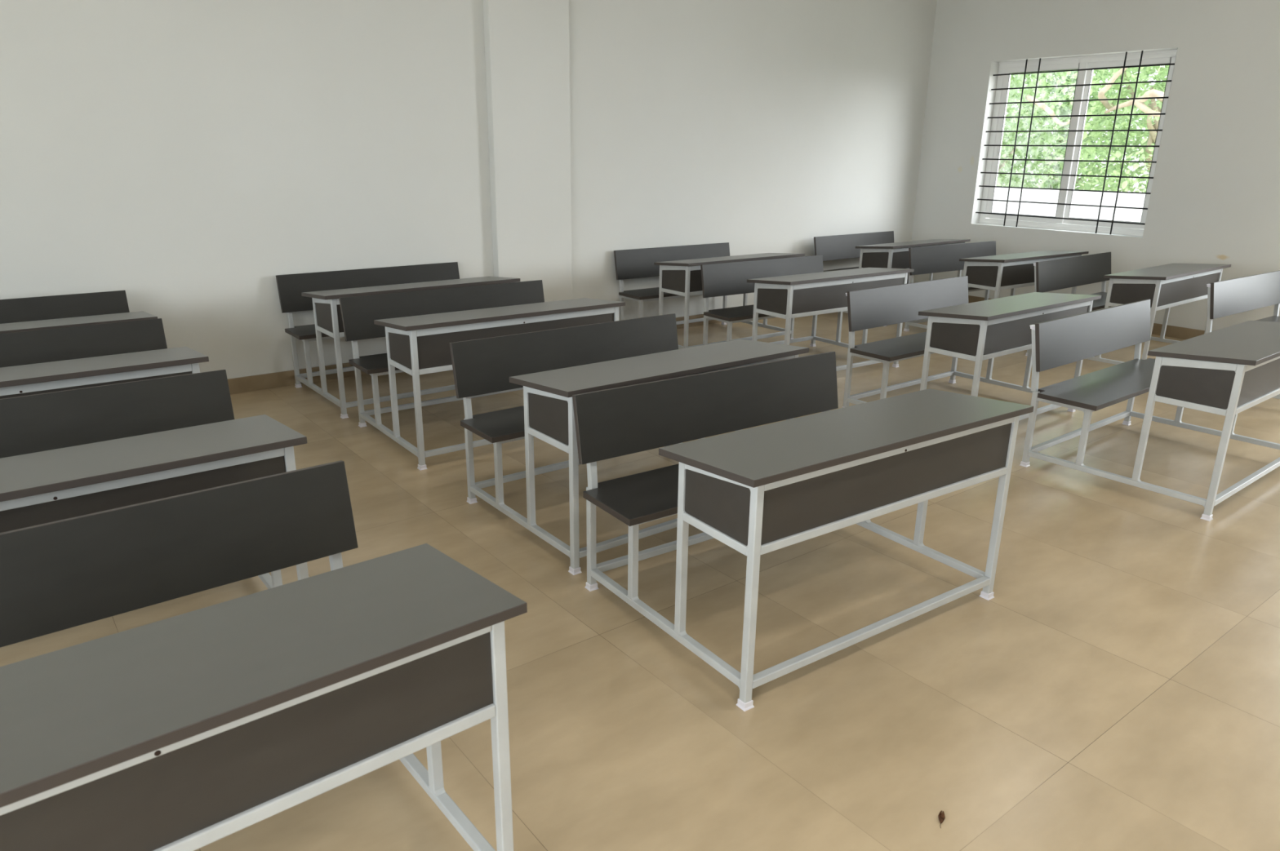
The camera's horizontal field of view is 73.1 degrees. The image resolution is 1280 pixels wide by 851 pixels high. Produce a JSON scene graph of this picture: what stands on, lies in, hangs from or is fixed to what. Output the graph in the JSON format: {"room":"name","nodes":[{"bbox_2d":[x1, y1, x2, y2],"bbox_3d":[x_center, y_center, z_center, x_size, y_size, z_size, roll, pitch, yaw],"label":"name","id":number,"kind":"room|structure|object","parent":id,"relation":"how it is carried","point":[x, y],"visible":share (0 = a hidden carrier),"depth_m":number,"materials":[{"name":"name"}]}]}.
{"room":"classroom","nodes":[
{"label":"classroom","id":0,"kind":"room"},
{"bbox_2d":[0,0,937,378],"bbox_3d":[-1.405,-2.196,6.366,11.810,3.450,0.240,-13,22,-36],"label":"wall","id":1,"kind":"structure","parent":0,"point":[183,157],"depth_m":5.97,"materials":[{"name":"white paint"}]},
{"bbox_2d":[227,314,721,394],"bbox_3d":[-1.322,-0.561,6.750,11.330,0.104,0.097,-13,22,-36],"label":"baseboard","id":2,"kind":"structure","parent":1,"relation":"attached to","point":[283,379],"depth_m":5.93,"materials":[{"name":"brown wood"}]},
{"bbox_2d":[483,0,572,302],"bbox_3d":[-0.839,-2.262,6.593,0.683,3.450,0.083,-13,22,-36],"label":"pillar","id":3,"kind":"structure","parent":1,"relation":"attached to","point":[527,56],"depth_m":6.57,"materials":[{"name":"white paint"}]},
{"bbox_2d":[0,311,1279,850],"bbox_3d":[1.122,0.570,3.808,11.810,0.200,8.548,-13,22,-36],"label":"floor","id":4,"kind":"structure","parent":0,"point":[1117,688],"depth_m":2.83,"materials":[{"name":"beige tile"}]},
{"bbox_2d":[0,290,157,333],"bbox_3d":[-3.254,-0.199,4.451,1.320,0.770,0.999,-13,22,-36],"label":"bench","id":5,"kind":"object","parent":4,"relation":"on","point":[42,313],"visible":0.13,"depth_m":4.79,"materials":[{"name":"grey paint"}]},
{"bbox_2d":[0,318,208,399],"bbox_3d":[-2.596,0.066,3.650,1.320,0.770,1.005,-13,22,-36],"label":"bench","id":6,"kind":"object","parent":4,"relation":"on","point":[33,362],"visible":0.28,"depth_m":3.68,"materials":[{"name":"grey paint"}]},
{"bbox_2d":[0,369,308,589],"bbox_3d":[-1.821,0.382,2.691,1.320,0.770,1.013,-13,22,-36],"label":"bench","id":7,"kind":"object","parent":4,"relation":"on","point":[68,454],"visible":0.47,"depth_m":2.59,"materials":[{"name":"grey paint"}]},
{"bbox_2d":[0,460,527,850],"bbox_3d":[-1.036,0.694,1.748,1.320,0.770,1.003,-13,23,-37],"label":"bench","id":8,"kind":"object","parent":4,"relation":"on","point":[189,731],"visible":1,"depth_m":1.57,"materials":[{"name":"grey paint"}]},
{"bbox_2d":[275,262,519,418],"bbox_3d":[-1.611,-0.635,5.877,1.336,0.770,0.995,-13,22,-36],"label":"bench","id":9,"kind":"object","parent":4,"relation":"on","point":[320,292],"visible":0.55,"depth_m":5.73,"materials":[{"name":"grey paint"}]},
{"bbox_2d":[338,280,625,470],"bbox_3d":[-0.902,-0.361,5.049,1.337,0.770,0.998,-12,22,-35],"label":"bench","id":10,"kind":"object","parent":4,"relation":"on","point":[419,327],"visible":0.65,"depth_m":4.80,"materials":[{"name":"grey paint"}]},
{"bbox_2d":[448,313,808,575],"bbox_3d":[-0.049,-0.002,3.959,1.302,0.770,0.993,-13,22,-36],"label":"bench","id":11,"kind":"object","parent":4,"relation":"on","point":[551,366],"visible":0.59,"depth_m":3.81,"materials":[{"name":"grey paint"}]},
{"bbox_2d":[613,242,804,349],"bbox_3d":[0.584,-1.125,7.492,1.329,0.770,1.001,-12,22,-35],"label":"bench","id":12,"kind":"object","parent":4,"relation":"on","point":[678,269],"visible":0.54,"depth_m":7.38,"materials":[{"name":"grey paint"}]},
{"bbox_2d":[572,351,1033,711],"bbox_3d":[0.562,0.266,3.145,1.327,0.770,0.988,-11,21,-33],"label":"bench","id":13,"kind":"object","parent":4,"relation":"on","point":[757,491],"visible":1,"depth_m":2.89,"materials":[{"name":"grey paint"}]},
{"bbox_2d":[700,254,914,371],"bbox_3d":[1.246,-0.838,6.620,1.315,0.770,0.994,-12,21,-34],"label":"bench","id":14,"kind":"object","parent":4,"relation":"on","point":[792,287],"visible":0.7,"depth_m":6.41,"materials":[{"name":"grey paint"}]},
{"bbox_2d":[812,231,970,326],"bbox_3d":[2.545,-1.545,8.880,1.318,0.770,0.996,-13,22,-37],"label":"bench","id":15,"kind":"object","parent":4,"relation":"on","point":[878,249],"visible":0.34,"depth_m":8.76,"materials":[{"name":"grey paint"}]},
{"bbox_2d":[937,810,945,828],"bbox_3d":[0.752,0.983,2.153,0.017,0.014,0.049,8,19,21],"label":"dried leaf","id":16,"kind":"object","parent":4,"relation":"on","point":[941,816],"visible":1,"depth_m":2.16,"materials":[{"name":"black plant"}]},
{"bbox_2d":[842,275,1101,421],"bbox_3d":[2.068,-0.464,5.486,1.310,0.770,0.995,-13,22,-36],"label":"bench","id":17,"kind":"object","parent":4,"relation":"on","point":[979,331],"visible":0.71,"depth_m":5.32,"materials":[{"name":"grey paint"}]},
{"bbox_2d":[903,240,1088,331],"bbox_3d":[3.239,-1.240,7.955,1.317,0.770,0.996,-11,21,-33],"label":"bench","id":18,"kind":"object","parent":4,"relation":"on","point":[985,270],"visible":0.55,"depth_m":7.67,"materials":[{"name":"grey paint"}]},
{"bbox_2d":[1025,252,1231,364],"bbox_3d":[3.969,-0.953,7.084,1.326,0.770,1.002,-13,23,-37],"label":"bench","id":19,"kind":"object","parent":4,"relation":"on","point":[1166,286],"visible":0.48,"depth_m":6.79,"materials":[{"name":"grey paint"}]},
{"bbox_2d":[1019,299,1279,521],"bbox_3d":[2.816,-0.159,4.561,1.349,0.770,1.010,-13,22,-37],"label":"bench","id":20,"kind":"object","parent":4,"relation":"on","point":[1228,371],"visible":1,"depth_m":4.34,"materials":[{"name":"grey paint"}]},
{"bbox_2d":[1205,270,1279,399],"bbox_3d":[4.702,-0.607,6.034,1.320,0.770,1.000,-12,22,-34],"label":"bench","id":21,"kind":"object","parent":4,"relation":"on","point":[1240,295],"visible":0.37,"depth_m":6.19,"materials":[{"name":"grey paint"}]},
{"bbox_2d":[1003,183,1146,192],"bbox_3d":[-0.184,0.994,3.368,120.000,0.070,120.000,-13,22,-36],"label":"ground","id":22,"kind":"structure","parent":0,"point":[1037,184],"depth_m":52.67,"materials":[{"name":"green plant"}]},
{"bbox_2d":[996,70,1073,187],"bbox_3d":[7.279,-6.127,17.545,3.683,5.068,4.915,-13,22,-36],"label":"tree","id":23,"kind":"object","parent":22,"relation":"on","point":[1051,110],"visible":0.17,"depth_m":17.22,"materials":[{"name":"green plant"}]},
{"bbox_2d":[992,187,1145,222],"bbox_3d":[7.099,-3.269,14.589,0.280,1.380,50.000,-13,22,-36],"label":"wall","id":24,"kind":"structure","parent":22,"relation":"on","point":[1083,197],"depth_m":14.18,"materials":[{"name":"white paint"}]},
{"bbox_2d":[1000,66,1156,191],"bbox_3d":[10.320,-7.525,21.023,3.776,5.735,3.779,-13,22,-36],"label":"tree","id":25,"kind":"object","parent":22,"relation":"on","point":[1050,183],"visible":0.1,"depth_m":20.56,"materials":[{"name":"green plant"}]},
{"bbox_2d":[1049,65,1168,192],"bbox_3d":[9.248,-5.321,15.076,3.802,5.098,3.685,-13,22,-36],"label":"tree","id":26,"kind":"object","parent":22,"relation":"on","point":[1145,106],"visible":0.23,"depth_m":14.84,"materials":[{"name":"green plant"}]},
{"bbox_2d":[1143,65,1168,184],"bbox_3d":[12.752,-6.462,18.105,3.768,5.509,3.789,-13,22,-36],"label":"tree","id":27,"kind":"object","parent":22,"relation":"on","point":[1157,100],"visible":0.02,"depth_m":18.73,"materials":[{"name":"green plant"}]},
{"bbox_2d":[911,0,1279,331],"bbox_3d":[5.711,-2.199,6.649,0.240,3.450,8.068,-13,22,-36],"label":"wall","id":28,"kind":"structure","parent":0,"point":[1215,198],"depth_m":7.75,"materials":[{"name":"white paint"}]},
{"bbox_2d":[975,48,1177,235],"bbox_3d":[4.234,-2.759,8.493,0.176,1.632,1.771,-13,22,-36],"label":"window","id":29,"kind":"structure","parent":28,"relation":"in","point":[1085,66],"depth_m":8.49,"materials":[{"name":"white"}]},
{"bbox_2d":[968,295,1204,339],"bbox_3d":[5.595,-0.581,7.080,0.014,0.104,8.054,-13,22,-36],"label":"baseboard","id":30,"kind":"structure","parent":28,"relation":"attached to","point":[1178,332],"depth_m":7.92,"materials":[{"name":"brown wood"}]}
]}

